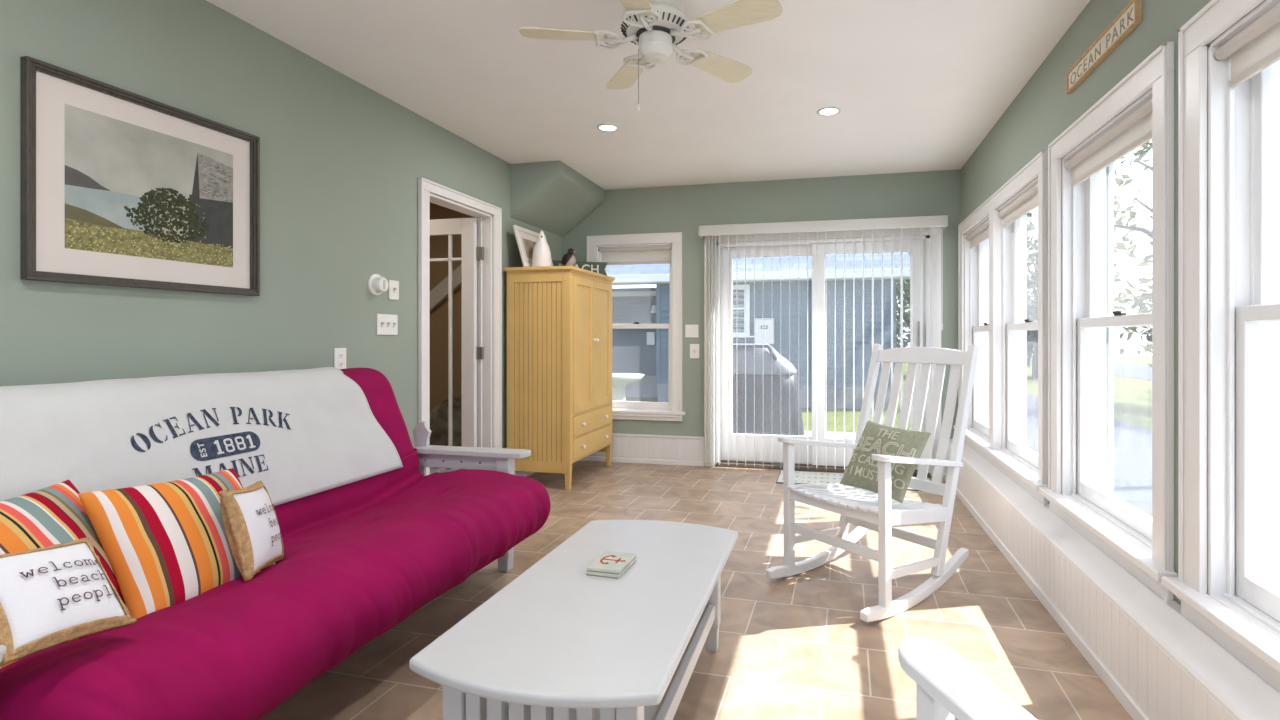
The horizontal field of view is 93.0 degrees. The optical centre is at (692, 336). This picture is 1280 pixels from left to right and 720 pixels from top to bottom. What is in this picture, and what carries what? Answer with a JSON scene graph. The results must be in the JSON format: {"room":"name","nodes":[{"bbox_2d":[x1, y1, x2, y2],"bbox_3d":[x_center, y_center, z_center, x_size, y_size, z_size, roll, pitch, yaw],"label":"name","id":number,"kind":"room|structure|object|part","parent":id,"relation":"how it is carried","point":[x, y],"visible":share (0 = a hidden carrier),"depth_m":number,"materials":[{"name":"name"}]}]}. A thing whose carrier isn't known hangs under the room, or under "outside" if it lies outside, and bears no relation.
{"room":"sunroom","nodes":[
{"label":"sunroom","id":0,"kind":"room"},
{"bbox_2d":[0,0,562,447],"bbox_3d":[-2.014,-0.104,2.222,0.120,2.440,6.830,0,0,13],"label":"wall","id":1,"kind":"structure","parent":0,"point":[342,162],"depth_m":2.63,"materials":[{"name":"green paint"}]},
{"bbox_2d":[20,56,259,295],"bbox_3d":[-1.941,-0.512,2.204,0.030,0.676,0.764,0,0,13],"label":"framed landscape","id":2,"kind":"object","parent":1,"relation":"attached to","point":[119,187],"visible":1,"depth_m":2.11,"materials":[{"name":"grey paper"}]},
{"bbox_2d":[65,104,233,267],"bbox_3d":[-1.945,-0.514,2.207,0.001,0.465,0.561,0,0,13],"label":"print","id":3,"kind":"object","parent":2,"relation":"attached to","point":[136,191],"depth_m":2.16},
{"bbox_2d":[334,348,345,368],"bbox_3d":[-1.763,0.114,3.025,0.009,0.118,0.075,0,0,13],"label":"wall outlet","id":4,"kind":"object","parent":1,"relation":"attached to","point":[339,353],"visible":0.9,"depth_m":3.02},
{"bbox_2d":[338,361,343,366],"bbox_3d":[-1.760,0.136,3.024,0.002,0.028,0.034,0,0,13],"label":"socket","id":5,"kind":"object","parent":4,"relation":"attached to","point":[340,363],"depth_m":3.02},
{"bbox_2d":[338,352,343,357],"bbox_3d":[-1.760,0.092,3.024,0.002,0.028,0.034,0,0,13],"label":"socket","id":6,"kind":"object","parent":4,"relation":"attached to","point":[340,354],"depth_m":3.02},
{"bbox_2d":[368,274,388,294],"bbox_3d":[-1.685,-0.282,3.260,0.056,0.116,0.116,0,0,13],"label":"thermostat","id":7,"kind":"object","parent":1,"relation":"attached to","point":[377,284],"depth_m":3.23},
{"bbox_2d":[377,314,397,334],"bbox_3d":[-1.684,-0.068,3.344,0.020,0.114,0.158,0,0,13],"label":"switch plate","id":8,"kind":"object","parent":1,"relation":"attached to","point":[387,324],"visible":1,"depth_m":3.34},
{"bbox_2d":[388,280,398,299],"bbox_3d":[-1.673,-0.263,3.393,0.020,0.108,0.078,0,0,13],"label":"switch plate","id":9,"kind":"object","parent":1,"relation":"attached to","point":[393,289],"visible":1,"depth_m":3.39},
{"bbox_2d":[418,177,501,474],"bbox_3d":[-1.901,0.083,4.118,0.801,2.065,0.896,0,0,13],"label":"door","id":10,"kind":"structure","parent":1,"relation":"in","point":[476,233],"depth_m":4.37,"materials":[{"name":"white paint"}]},
{"bbox_2d":[515,471,534,476],"bbox_3d":[-1.950,1.051,2.192,0.018,0.130,6.800,0,0,13],"label":"baseboard","id":11,"kind":"structure","parent":1,"relation":"attached to","point":[518,473],"depth_m":4.78,"materials":[{"name":"white paint"}]},
{"bbox_2d":[430,397,460,445],"bbox_3d":[-1.898,0.806,4.963,0.640,0.620,0.500,0,0,13],"label":"armchair","id":12,"kind":"object","parent":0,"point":[438,416],"visible":0.34,"depth_m":4.78,"materials":[{"name":"fabric"}]},
{"bbox_2d":[430,202,475,413],"bbox_3d":[-2.473,-0.094,4.467,1.780,2.660,2.600,0,0,13],"label":"wall","id":13,"kind":"structure","parent":0,"point":[438,245],"depth_m":5.67,"materials":[{"name":"beige paint"}]},
{"bbox_2d":[430,265,460,311],"bbox_3d":[-2.178,-0.544,5.595,1.550,1.317,0.050,0,0,13],"label":"trim","id":14,"kind":"structure","parent":13,"relation":"attached to","point":[438,294],"depth_m":5.60,"materials":[{"name":"white paint"}]},
{"bbox_2d":[510,161,604,236],"bbox_3d":[-1.095,-1.119,5.038,0.410,0.410,0.930,0,0,13],"label":"ceiling","id":15,"kind":"structure","parent":0,"point":[553,197],"depth_m":4.77,"materials":[{"name":"green paint"}]},
{"bbox_2d":[206,0,1089,189],"bbox_3d":[-0.224,-1.384,1.816,3.590,0.120,7.140,0,0,13],"label":"ceiling","id":16,"kind":"structure","parent":0,"point":[916,85],"depth_m":3.10,"materials":[{"name":"paint"}]},
{"bbox_2d":[597,124,618,131],"bbox_3d":[-0.538,-1.321,3.822,0.136,0.006,0.136,0,0,13],"label":"recessed light","id":17,"kind":"object","parent":16,"relation":"in","point":[603,127],"visible":1,"depth_m":3.81,"materials":[{"name":"white"}]},
{"bbox_2d":[519,0,782,110],"bbox_3d":[-0.146,-1.079,2.223,0.957,0.490,0.918,0,0,13],"label":"ceiling fan","id":18,"kind":"object","parent":16,"relation":"hanging from","point":[656,26],"visible":1,"depth_m":2.20,"materials":[{"name":"wood"}]},
{"bbox_3d":[-0.473,-1.111,2.223,0.320,0.029,0.125,0,0,-6],"label":"blade","id":19,"kind":"part","parent":18,"relation":"part of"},
{"bbox_3d":[-0.276,-1.111,2.564,0.125,0.029,0.320,0,0,-24],"label":"blade","id":20,"kind":"part","parent":18,"relation":"part of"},
{"bbox_3d":[-0.207,-1.111,1.931,0.125,0.029,0.321,0,0,13],"label":"blade","id":21,"kind":"part","parent":18,"relation":"part of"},
{"bbox_3d":[-0.201,-0.963,2.237,0.004,0.202,0.004,0,0,13],"label":"pull chain","id":22,"kind":"part","parent":18,"relation":"part of","materials":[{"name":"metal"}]},
{"bbox_2d":[621,2,689,44],"bbox_3d":[-0.140,-1.159,2.259,0.260,0.070,0.260,0,0,13],"label":"motor housing","id":23,"kind":"object","parent":18,"relation":"attached to","point":[673,17],"depth_m":2.19,"materials":[{"name":"metal"}]},
{"bbox_3d":[0.109,-1.111,2.483,0.320,0.029,0.125,0,0,-42],"label":"blade","id":24,"kind":"part","parent":18,"relation":"part of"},
{"bbox_3d":[0.150,-1.111,2.091,0.320,0.029,0.125,0,0,30],"label":"blade","id":25,"kind":"part","parent":18,"relation":"part of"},
{"bbox_2d":[817,107,840,115],"bbox_3d":[0.796,-1.321,3.547,0.136,0.006,0.136,0,0,13],"label":"recessed light","id":26,"kind":"object","parent":16,"relation":"in","point":[827,111],"visible":1,"depth_m":3.54,"materials":[{"name":"white"}]},
{"bbox_2d":[260,460,1132,719],"bbox_3d":[-0.273,1.176,1.827,3.690,0.120,7.140,0,0,13],"label":"floor","id":27,"kind":"structure","parent":0,"point":[799,646],"depth_m":2.34,"materials":[{"name":"tile"}]},
{"bbox_2d":[0,368,550,719],"bbox_3d":[-1.378,0.630,2.034,1.144,0.972,2.013,0,0,13],"label":"futon sofa","id":28,"kind":"object","parent":27,"relation":"on","point":[361,557],"visible":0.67,"depth_m":1.60,"materials":[{"name":"pink fabric"}]},
{"bbox_3d":[-1.631,0.557,1.115,0.862,0.027,0.110,0,0,13],"label":"armrest","id":29,"kind":"part","parent":28,"relation":"part of","materials":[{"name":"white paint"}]},
{"bbox_2d":[0,479,125,668],"bbox_3d":[-1.497,0.536,1.370,0.251,0.335,0.408,0,0,-1],"label":"striped pillow","id":30,"kind":"object","parent":28,"relation":"on","point":[54,514],"visible":0.33,"depth_m":1.42,"materials":[{"name":"fabric"}]},
{"bbox_2d":[0,537,136,666],"bbox_3d":[-1.258,0.502,1.181,0.165,0.193,0.228,0,0,11],"label":"pillow","id":31,"kind":"object","parent":28,"relation":"on","point":[56,594],"visible":1,"depth_m":1.16,"materials":[{"name":"white fabric"}]},
{"bbox_2d":[78,468,277,618],"bbox_3d":[-1.366,0.551,1.648,0.231,0.337,0.422,0,0,11],"label":"striped pillow","id":32,"kind":"object","parent":28,"relation":"on","point":[165,544],"visible":0.66,"depth_m":1.54,"materials":[{"name":"fabric"}]},
{"bbox_2d":[0,367,402,505],"bbox_3d":[-1.716,0.383,2.036,0.435,0.503,1.601,0,0,13],"label":"throw blanket","id":33,"kind":"object","parent":28,"relation":"on","point":[301,433],"visible":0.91,"depth_m":1.98,"materials":[{"name":"fabric"}]},
{"bbox_2d":[219,481,283,581],"bbox_3d":[-1.246,0.541,1.718,0.110,0.267,0.264,0,0,-16],"label":"pillow","id":34,"kind":"object","parent":28,"relation":"on","point":[252,529],"visible":1,"depth_m":1.65,"materials":[{"name":"white fabric"}]},
{"bbox_3d":[-1.238,0.606,2.978,0.633,0.070,0.036,0,0,13],"label":"arm rail","id":35,"kind":"part","parent":28,"relation":"part of","materials":[{"name":"white paint"}]},
{"bbox_3d":[-1.204,0.557,2.970,0.862,0.027,0.110,0,0,13],"label":"armrest","id":36,"kind":"part","parent":28,"relation":"part of","materials":[{"name":"white paint"}]},
{"bbox_3d":[-0.898,0.843,2.900,0.064,0.545,0.064,0,0,13],"label":"leg","id":37,"kind":"part","parent":28,"relation":"part of","materials":[{"name":"white paint"}]},
{"bbox_2d":[504,266,614,489],"bbox_3d":[-1.032,0.300,4.875,0.556,1.632,0.906,0,0,13],"label":"armoire","id":38,"kind":"object","parent":27,"relation":"on","point":[559,318],"visible":0.98,"depth_m":4.49,"materials":[{"name":"yellow paint"}]},
{"bbox_2d":[513,225,552,266],"bbox_3d":[-1.239,-0.679,4.748,0.107,0.319,0.500,0,0,13],"label":"frame","id":39,"kind":"object","parent":38,"relation":"on","point":[526,239],"visible":0.56,"depth_m":4.61,"materials":[{"name":"white wood"}]},
{"bbox_2d":[522,238,535,258],"bbox_3d":[-1.245,-0.676,4.749,0.003,0.190,0.350,-16,-4,12],"label":"photo","id":40,"kind":"object","parent":39,"relation":"attached to","point":[529,245],"depth_m":4.66},
{"bbox_3d":[-1.154,0.256,4.467,0.480,1.480,0.020,0,0,13],"label":"panel","id":41,"kind":"part","parent":38,"relation":"part of","materials":[{"name":"yellow paint"}]},
{"bbox_2d":[532,230,551,266],"bbox_3d":[-1.141,-0.661,4.566,0.148,0.290,0.148,0,0,13],"label":"ceramic bottle","id":42,"kind":"object","parent":38,"relation":"on","point":[541,256],"visible":0.82,"depth_m":4.52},
{"bbox_2d":[561,248,575,265],"bbox_3d":[-1.030,-0.623,4.973,0.155,0.212,0.087,0,0,13],"label":"bird figurine","id":43,"kind":"object","parent":38,"relation":"on","point":[568,259],"visible":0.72,"depth_m":4.94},
{"bbox_3d":[-0.912,1.016,4.426,0.050,0.200,0.036,0,0,13],"label":"leg","id":44,"kind":"part","parent":38,"relation":"part of","materials":[{"name":"yellow paint"}]},
{"bbox_2d":[552,260,607,274],"bbox_3d":[-0.949,-0.576,5.097,0.464,0.120,0.020,0,0,-19],"label":"sign","id":45,"kind":"object","parent":38,"relation":"on","point":[598,267],"visible":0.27,"depth_m":5.12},
{"bbox_3d":[-0.843,0.058,4.634,0.020,1.019,0.380,0,0,13],"label":"door","id":46,"kind":"part","parent":38,"relation":"part of","materials":[{"name":"yellow paint"}]},
{"bbox_3d":[-0.811,0.221,4.824,0.031,1.410,0.872,0,0,13],"label":"frame","id":47,"kind":"part","parent":38,"relation":"part of","materials":[{"name":"yellow paint"}]},
{"bbox_3d":[-0.800,0.663,4.822,0.020,0.149,0.764,0,0,13],"label":"drawer","id":48,"kind":"part","parent":38,"relation":"part of","materials":[{"name":"yellow paint"}]},
{"bbox_3d":[-0.800,0.832,4.822,0.020,0.152,0.764,0,0,13],"label":"drawer","id":49,"kind":"part","parent":38,"relation":"part of","materials":[{"name":"yellow paint"}]},
{"bbox_3d":[-0.757,0.058,5.009,0.020,1.019,0.380,0,0,13],"label":"door","id":50,"kind":"part","parent":38,"relation":"part of","materials":[{"name":"yellow paint"}]},
{"bbox_3d":[-0.728,1.016,5.227,0.050,0.200,0.036,0,0,13],"label":"leg","id":51,"kind":"part","parent":38,"relation":"part of","materials":[{"name":"yellow paint"}]},
{"bbox_2d":[409,520,737,719],"bbox_3d":[-0.230,0.911,1.766,0.576,0.410,1.154,0,0,13],"label":"coffee table","id":52,"kind":"object","parent":27,"relation":"on","point":[559,641],"visible":1,"depth_m":1.49,"materials":[{"name":"white paint"}]},
{"bbox_3d":[-0.532,0.925,1.369,0.048,0.382,0.048,0,0,13],"label":"leg","id":53,"kind":"part","parent":52,"relation":"part of","materials":[{"name":"white paint"}]},
{"bbox_2d":[508,606,706,719],"bbox_3d":[-0.230,0.961,1.766,0.386,0.014,0.886,0,0,13],"label":"shelf","id":54,"kind":"object","parent":52,"relation":"attached to","point":[652,712],"depth_m":1.63,"materials":[{"name":"white paint"}]},
{"bbox_2d":[586,558,635,578],"bbox_3d":[-0.248,0.700,1.847,0.104,0.012,0.144,0,0,16],"label":"coaster","id":55,"kind":"object","parent":52,"relation":"on","point":[616,576],"visible":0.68,"depth_m":1.78,"materials":[{"name":"stone"}]},
{"bbox_2d":[587,551,635,573],"bbox_3d":[-0.247,0.687,1.847,0.104,0.013,0.144,0,0,15],"label":"coaster","id":56,"kind":"object","parent":55,"relation":"on","point":[611,562],"visible":1,"depth_m":1.83,"materials":[{"name":"stone"}]},
{"bbox_3d":[-0.132,0.925,1.277,0.048,0.382,0.048,0,0,13],"label":"leg","id":57,"kind":"part","parent":52,"relation":"part of","materials":[{"name":"white paint"}]},
{"bbox_3d":[-0.030,0.971,1.720,0.024,0.050,0.862,0,0,13],"label":"rail","id":58,"kind":"part","parent":52,"relation":"part of","materials":[{"name":"white paint"}]},
{"bbox_3d":[0.071,0.925,2.164,0.048,0.382,0.048,0,0,13],"label":"leg","id":59,"kind":"part","parent":52,"relation":"part of","materials":[{"name":"white paint"}]},
{"bbox_2d":[776,470,930,490],"bbox_3d":[1.246,1.109,4.685,1.160,0.013,0.410,0,0,13],"label":"door mat","id":60,"kind":"object","parent":27,"relation":"on","point":[801,477],"visible":0.38,"depth_m":4.72,"materials":[{"name":"fabric"}]},
{"bbox_2d":[766,344,978,621],"bbox_3d":[0.831,0.576,2.784,0.835,1.080,0.614,0,0,-37],"label":"rocking chair","id":61,"kind":"object","parent":27,"relation":"on","point":[868,510],"visible":0.91,"depth_m":2.78,"materials":[{"name":"white paint"}]},
{"bbox_3d":[0.449,0.785,2.825,0.046,0.582,0.036,0,0,-37],"label":"leg","id":62,"kind":"part","parent":61,"relation":"part of","materials":[{"name":"white paint"}]},
{"bbox_3d":[0.640,0.522,2.968,0.589,0.118,0.090,0,0,-37],"label":"armrest","id":63,"kind":"part","parent":61,"relation":"part of","materials":[{"name":"white paint"}]},
{"bbox_3d":[0.628,0.751,2.959,0.449,0.119,0.024,0,0,-37],"label":"seat rail","id":64,"kind":"part","parent":61,"relation":"part of","materials":[{"name":"white paint"}]},
{"bbox_3d":[0.604,0.726,2.614,0.022,0.055,0.524,0,0,-37],"label":"seat rail","id":65,"kind":"part","parent":61,"relation":"part of","materials":[{"name":"white paint"}]},
{"bbox_3d":[0.867,0.538,3.138,0.351,1.006,0.034,0,0,-37],"label":"post","id":66,"kind":"part","parent":61,"relation":"part of","materials":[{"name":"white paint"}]},
{"bbox_3d":[0.763,0.785,2.405,0.046,0.582,0.036,0,0,-37],"label":"leg","id":67,"kind":"part","parent":61,"relation":"part of","materials":[{"name":"white paint"}]},
{"bbox_2d":[840,421,930,502],"bbox_3d":[0.850,0.544,2.693,0.206,0.292,0.342,0,0,-34],"label":"throw pillow","id":68,"kind":"object","parent":61,"relation":"on","point":[861,472],"visible":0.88,"depth_m":2.65,"materials":[{"name":"fabric"}]},
{"bbox_3d":[0.954,0.522,2.549,0.589,0.118,0.090,0,0,-37],"label":"armrest","id":69,"kind":"part","parent":61,"relation":"part of","materials":[{"name":"white paint"}]},
{"bbox_3d":[0.943,0.751,2.540,0.449,0.119,0.024,0,0,-37],"label":"seat rail","id":70,"kind":"part","parent":61,"relation":"part of","materials":[{"name":"white paint"}]},
{"bbox_3d":[1.136,0.090,3.013,0.047,0.082,0.494,0,0,-37],"label":"rail","id":71,"kind":"part","parent":61,"relation":"part of","materials":[{"name":"white paint"}]},
{"bbox_3d":[0.987,0.686,2.901,0.024,0.050,0.494,0,0,-37],"label":"rail","id":72,"kind":"part","parent":61,"relation":"part of","materials":[{"name":"white paint"}]},
{"bbox_3d":[1.181,0.538,2.719,0.351,1.006,0.034,0,0,-37],"label":"post","id":73,"kind":"part","parent":61,"relation":"part of","materials":[{"name":"white paint"}]},
{"bbox_2d":[898,636,1036,719],"bbox_3d":[0.231,0.576,0.524,0.614,1.080,0.835,0,0,-24],"label":"rocking chair","id":74,"kind":"object","parent":27,"relation":"on","point":[948,686],"visible":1,"depth_m":0.85,"materials":[{"name":"white paint"}]},
{"bbox_3d":[0.356,0.785,0.887,0.036,0.582,0.046,0,0,-24],"label":"leg","id":75,"kind":"part","parent":74,"relation":"part of","materials":[{"name":"white paint"}]},
{"bbox_2d":[563,169,960,438],"bbox_3d":[0.479,-0.104,5.236,3.390,2.440,0.160,0,0,13],"label":"wall","id":76,"kind":"structure","parent":0,"point":[683,208],"depth_m":5.17,"materials":[{"name":"green paint"}]},
{"bbox_2d":[587,232,684,420],"bbox_3d":[-0.501,-0.090,5.479,0.936,1.648,0.264,0,0,13],"label":"window","id":77,"kind":"structure","parent":76,"relation":"in","point":[671,410],"depth_m":5.34,"materials":[{"name":"white paint"}]},
{"bbox_2d":[598,246,671,264],"bbox_3d":[-0.518,-0.727,5.405,0.686,0.154,0.038,0,0,13],"label":"roller shade","id":78,"kind":"object","parent":77,"relation":"attached to","point":[650,254],"visible":0.96,"depth_m":5.41,"materials":[{"name":"fabric"}]},
{"bbox_3d":[-0.499,-0.444,5.488,0.678,0.736,0.033,0,0,13],"label":"sash","id":79,"kind":"part","parent":77,"relation":"part of","materials":[{"name":"white plastic"}]},
{"bbox_3d":[-0.507,0.263,5.452,0.678,0.762,0.033,0,0,13],"label":"sash","id":80,"kind":"part","parent":77,"relation":"part of","materials":[{"name":"glass"}]},
{"bbox_2d":[579,433,703,466],"bbox_3d":[0.399,0.990,5.154,3.270,0.252,0.035,0,0,13],"label":"baseboard","id":81,"kind":"structure","parent":76,"relation":"attached to","point":[626,448],"depth_m":5.31,"materials":[{"name":"white paint"}]},
{"bbox_2d":[685,325,697,337],"bbox_3d":[-0.010,-0.051,5.262,0.118,0.112,0.007,0,0,13],"label":"blank plate","id":82,"kind":"object","parent":76,"relation":"attached to","point":[691,331],"visible":1,"depth_m":5.26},
{"bbox_2d":[690,344,698,357],"bbox_3d":[0.013,0.124,5.250,0.085,0.125,0.020,0,0,13],"label":"switch plate","id":83,"kind":"object","parent":76,"relation":"attached to","point":[694,348],"visible":1,"depth_m":5.25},
{"bbox_2d":[704,227,940,476],"bbox_3d":[1.057,0.111,5.113,1.920,2.010,0.220,0,0,13],"label":"door","id":84,"kind":"structure","parent":76,"relation":"in","point":[768,450],"depth_m":5.07,"materials":[{"name":"white paint"}]},
{"bbox_3d":[0.681,0.146,5.220,0.890,1.860,0.040,0,0,13],"label":"fixed panel","id":85,"kind":"part","parent":84,"relation":"part of","materials":[{"name":"glass"}]},
{"bbox_3d":[1.438,0.146,4.995,0.895,1.860,0.040,0,0,13],"label":"sliding panel","id":86,"kind":"part","parent":84,"relation":"part of","materials":[{"name":"glass"}]},
{"bbox_3d":[1.823,0.006,4.863,0.025,0.260,0.044,0,0,13],"label":"handle","id":87,"kind":"part","parent":84,"relation":"part of","materials":[{"name":"metal"}]},
{"bbox_2d":[698,215,947,474],"bbox_3d":[1.021,0.071,4.954,1.972,2.020,0.144,0,0,13],"label":"vertical blind","id":88,"kind":"object","parent":76,"relation":"attached to","point":[921,222],"visible":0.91,"depth_m":4.88,"materials":[{"name":"plastic"}]},
{"bbox_3d":[1.938,-0.479,4.706,0.009,0.750,0.006,0,0,13],"label":"cord","id":89,"kind":"part","parent":88,"relation":"part of","materials":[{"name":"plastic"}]},
{"bbox_2d":[961,0,1265,632],"bbox_3d":[1.454,-0.104,1.508,0.180,2.440,6.990,0,0,13],"label":"wall","id":90,"kind":"structure","parent":0,"point":[1042,110],"depth_m":2.38,"materials":[{"name":"green paint"}]},
{"bbox_2d":[953,150,1047,504],"bbox_3d":[1.967,-0.040,3.760,0.290,1.678,1.986,0,0,13],"label":"window","id":91,"kind":"structure","parent":90,"relation":"in","point":[996,321],"depth_m":3.71,"materials":[{"name":"white paint"}]},
{"bbox_2d":[966,220,988,248],"bbox_3d":[2.009,-0.720,4.224,0.038,0.099,0.813,0,0,13],"label":"roller shade","id":92,"kind":"object","parent":91,"relation":"attached to","point":[980,234],"visible":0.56,"depth_m":4.29,"materials":[{"name":"fabric"}]},
{"bbox_3d":[2.055,0.301,4.213,0.033,0.764,0.805,0,0,13],"label":"sash","id":93,"kind":"part","parent":91,"relation":"part of","materials":[{"name":"white plastic"}]},
{"bbox_3d":[2.091,-0.408,4.205,0.033,0.739,0.805,0,0,13],"label":"sash","id":94,"kind":"part","parent":91,"relation":"part of","materials":[{"name":"white plastic"}]},
{"bbox_2d":[998,184,1037,227],"bbox_3d":[1.803,-0.720,3.329,0.038,0.099,0.823,0,0,13],"label":"roller shade","id":95,"kind":"object","parent":91,"relation":"attached to","point":[1028,201],"visible":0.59,"depth_m":3.34,"materials":[{"name":"fabric"}]},
{"bbox_3d":[1.850,0.301,3.319,0.033,0.764,0.815,0,0,13],"label":"sash","id":96,"kind":"part","parent":91,"relation":"part of","materials":[{"name":"white plastic"}]},
{"bbox_3d":[1.886,-0.408,3.310,0.033,0.739,0.815,0,0,13],"label":"sash","id":97,"kind":"part","parent":91,"relation":"part of","materials":[{"name":"white plastic"}]},
{"bbox_2d":[1066,0,1141,93],"bbox_3d":[1.529,-1.077,2.277,0.020,0.086,0.604,0,0,13],"label":"sign","id":98,"kind":"object","parent":90,"relation":"attached to","point":[1129,18],"visible":1,"depth_m":2.21,"materials":[{"name":"brown wood"}]},
{"bbox_2d":[1039,42,1177,601],"bbox_3d":[1.622,-0.040,2.258,0.290,1.678,1.043,0,0,13],"label":"window","id":99,"kind":"structure","parent":90,"relation":"in","point":[1078,321],"depth_m":2.53,"materials":[{"name":"white paint"}]},
{"bbox_2d":[1064,99,1151,186],"bbox_3d":[1.560,-0.712,2.272,0.038,0.114,0.793,0,0,13],"label":"roller shade","id":100,"kind":"object","parent":99,"relation":"attached to","point":[1135,130],"visible":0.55,"depth_m":2.24,"materials":[{"name":"fabric"}]},
{"bbox_3d":[1.607,0.301,2.261,0.033,0.764,0.785,0,0,13],"label":"sash","id":101,"kind":"part","parent":99,"relation":"part of","materials":[{"name":"white plastic"}]},
{"bbox_3d":[1.643,-0.408,2.253,0.033,0.739,0.785,0,0,13],"label":"sash","id":102,"kind":"part","parent":99,"relation":"part of","materials":[{"name":"white plastic"}]},
{"bbox_3d":[1.734,-0.069,2.232,0.060,1.620,1.017,0,0,13],"label":"trim","id":103,"kind":"part","parent":99,"relation":"part of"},
{"bbox_2d":[943,438,1279,719],"bbox_3d":[1.283,0.948,1.465,0.135,0.335,6.830,0,0,13],"label":"wainscoting","id":104,"kind":"structure","parent":90,"relation":"attached to","point":[1158,664],"depth_m":1.93,"materials":[{"name":"white paint"}]},
{"bbox_2d":[1161,0,1279,691],"bbox_3d":[1.383,-0.040,1.219,0.290,1.678,1.041,0,0,13],"label":"window","id":105,"kind":"structure","parent":90,"relation":"in","point":[1244,119],"depth_m":1.60,"materials":[{"name":"white paint"}]},
{"bbox_3d":[1.286,-0.088,1.241,0.028,1.578,0.991,0,0,13],"label":"casing","id":106,"kind":"part","parent":105,"relation":"part of","materials":[{"name":"white paint"}]},
{"bbox_2d":[1213,3,1279,88],"bbox_3d":[1.322,-0.712,1.233,0.038,0.114,0.791,0,0,13],"label":"roller shade","id":107,"kind":"object","parent":105,"relation":"attached to","point":[1255,48],"visible":1,"depth_m":1.50,"materials":[{"name":"fabric"}]},
{"bbox_3d":[1.368,0.301,1.222,0.033,0.764,0.783,0,0,13],"label":"sash","id":108,"kind":"part","parent":105,"relation":"part of","materials":[{"name":"white plastic"}]},
{"bbox_3d":[1.404,-0.408,1.214,0.033,0.739,0.783,0,0,13],"label":"sash","id":109,"kind":"part","parent":105,"relation":"part of","materials":[{"name":"white plastic"}]},
{"label":"outside","id":110,"kind":"structure","parent":0,"visible":0},
{"bbox_2d":[625,356,1151,431],"bbox_3d":[9.918,1.416,9.675,75.000,0.300,66.700,0,0,13],"label":"ground","id":111,"kind":"structure","parent":110,"point":[1132,396],"depth_m":11.18,"materials":[{"name":"green plant"}]},
{"bbox_2d":[612,373,644,400],"bbox_3d":[-1.126,0.916,9.083,0.800,0.700,0.800,0,0,13],"label":"birdbath","id":112,"kind":"object","parent":111,"relation":"on","point":[619,380],"visible":0.43,"depth_m":8.98,"materials":[{"name":"stone"}]},
{"bbox_2d":[607,252,909,409],"bbox_3d":[0.054,-1.105,15.545,9.518,4.942,9.075,0,0,13],"label":"house","id":113,"kind":"structure","parent":111,"relation":"on","point":[781,288],"depth_m":10.85,"materials":[{"name":"blue"}]},
{"bbox_2d":[651,305,655,312],"bbox_3d":[-0.805,-0.579,12.703,0.180,0.170,0.176,0,0,13],"label":"lamp","id":114,"kind":"object","parent":113,"relation":"attached to","point":[653,307],"depth_m":12.64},
{"bbox_2d":[733,292,743,330],"bbox_3d":[0.736,-0.489,11.101,0.419,0.770,0.008,0,0,13],"label":"window blind","id":115,"kind":"object","parent":113,"relation":"hanging from","point":[738,297],"depth_m":11.07,"materials":[{"name":"plastic"}]},
{"bbox_3d":[-0.774,-1.007,11.939,9.518,0.285,1.675,0,0,13],"label":"eave trim","id":116,"kind":"part","parent":113,"relation":"part of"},
{"bbox_2d":[896,252,909,347],"bbox_3d":[6.921,-1.269,18.520,3.152,5.073,3.197,0,0,-22],"label":"tree","id":117,"kind":"object","parent":111,"relation":"on","point":[906,282],"visible":0.08,"depth_m":18.10,"materials":[{"name":"green plant"}]},
{"bbox_2d":[1027,212,1130,377],"bbox_3d":[10.706,-1.368,19.088,4.423,5.634,4.455,0,0,-38],"label":"tree","id":118,"kind":"object","parent":111,"relation":"on","point":[1032,304],"visible":0.15,"depth_m":18.61,"materials":[{"name":"green plant"}]},
{"bbox_2d":[1114,139,1151,367],"bbox_3d":[8.811,-1.856,10.425,5.137,6.256,4.549,0,0,13],"label":"tree","id":119,"kind":"object","parent":111,"relation":"on","point":[1138,300],"visible":0.06,"depth_m":10.86,"materials":[{"name":"green plant"}]},
{"bbox_2d":[1136,148,1150,161],"bbox_3d":[4.301,-1.003,5.109,2.129,4.542,2.284,0,0,-42],"label":"tree","id":120,"kind":"object","parent":111,"relation":"on","point":[1142,154],"visible":0.02,"depth_m":5.91,"materials":[{"name":"green plant"}]},
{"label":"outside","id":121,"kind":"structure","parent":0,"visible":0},
{"bbox_2d":[1027,394,1151,516],"bbox_3d":[3.854,1.261,2.706,2.100,0.011,25.000,0,0,13],"label":"gravel drive","id":122,"kind":"structure","parent":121,"point":[1132,443],"depth_m":6.30,"materials":[{"name":"stone"}]},
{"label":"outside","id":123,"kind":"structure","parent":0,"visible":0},
{"bbox_2d":[804,431,856,438],"bbox_3d":[0.775,1.221,6.501,3.800,0.090,2.440,0,0,13],"label":"patio","id":124,"kind":"structure","parent":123,"point":[830,434],"depth_m":7.30,"materials":[{"name":"concrete"}]},
{"bbox_2d":[733,344,803,435],"bbox_3d":[0.503,0.625,6.814,1.473,1.099,0.649,0,0,13],"label":"covered grill","id":125,"kind":"object","parent":124,"relation":"on","point":[777,399],"visible":0.49,"depth_m":6.45,"materials":[{"name":"fabric"}]},
{"bbox_2d":[733,344,796,374],"bbox_3d":[0.517,0.238,6.807,1.280,0.325,0.632,0,0,13],"label":"hood","id":126,"kind":"object","parent":125,"relation":"attached to","point":[768,361],"depth_m":6.48,"materials":[{"name":"metal"}]},
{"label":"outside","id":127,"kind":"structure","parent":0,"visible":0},
{"bbox_2d":[1027,356,1151,380],"bbox_3d":[14.007,1.261,9.607,5.000,0.011,65.000,0,0,13],"label":"road","id":128,"kind":"structure","parent":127,"point":[1129,370],"depth_m":22.68,"materials":[{"name":"asphalt"}]}
]}

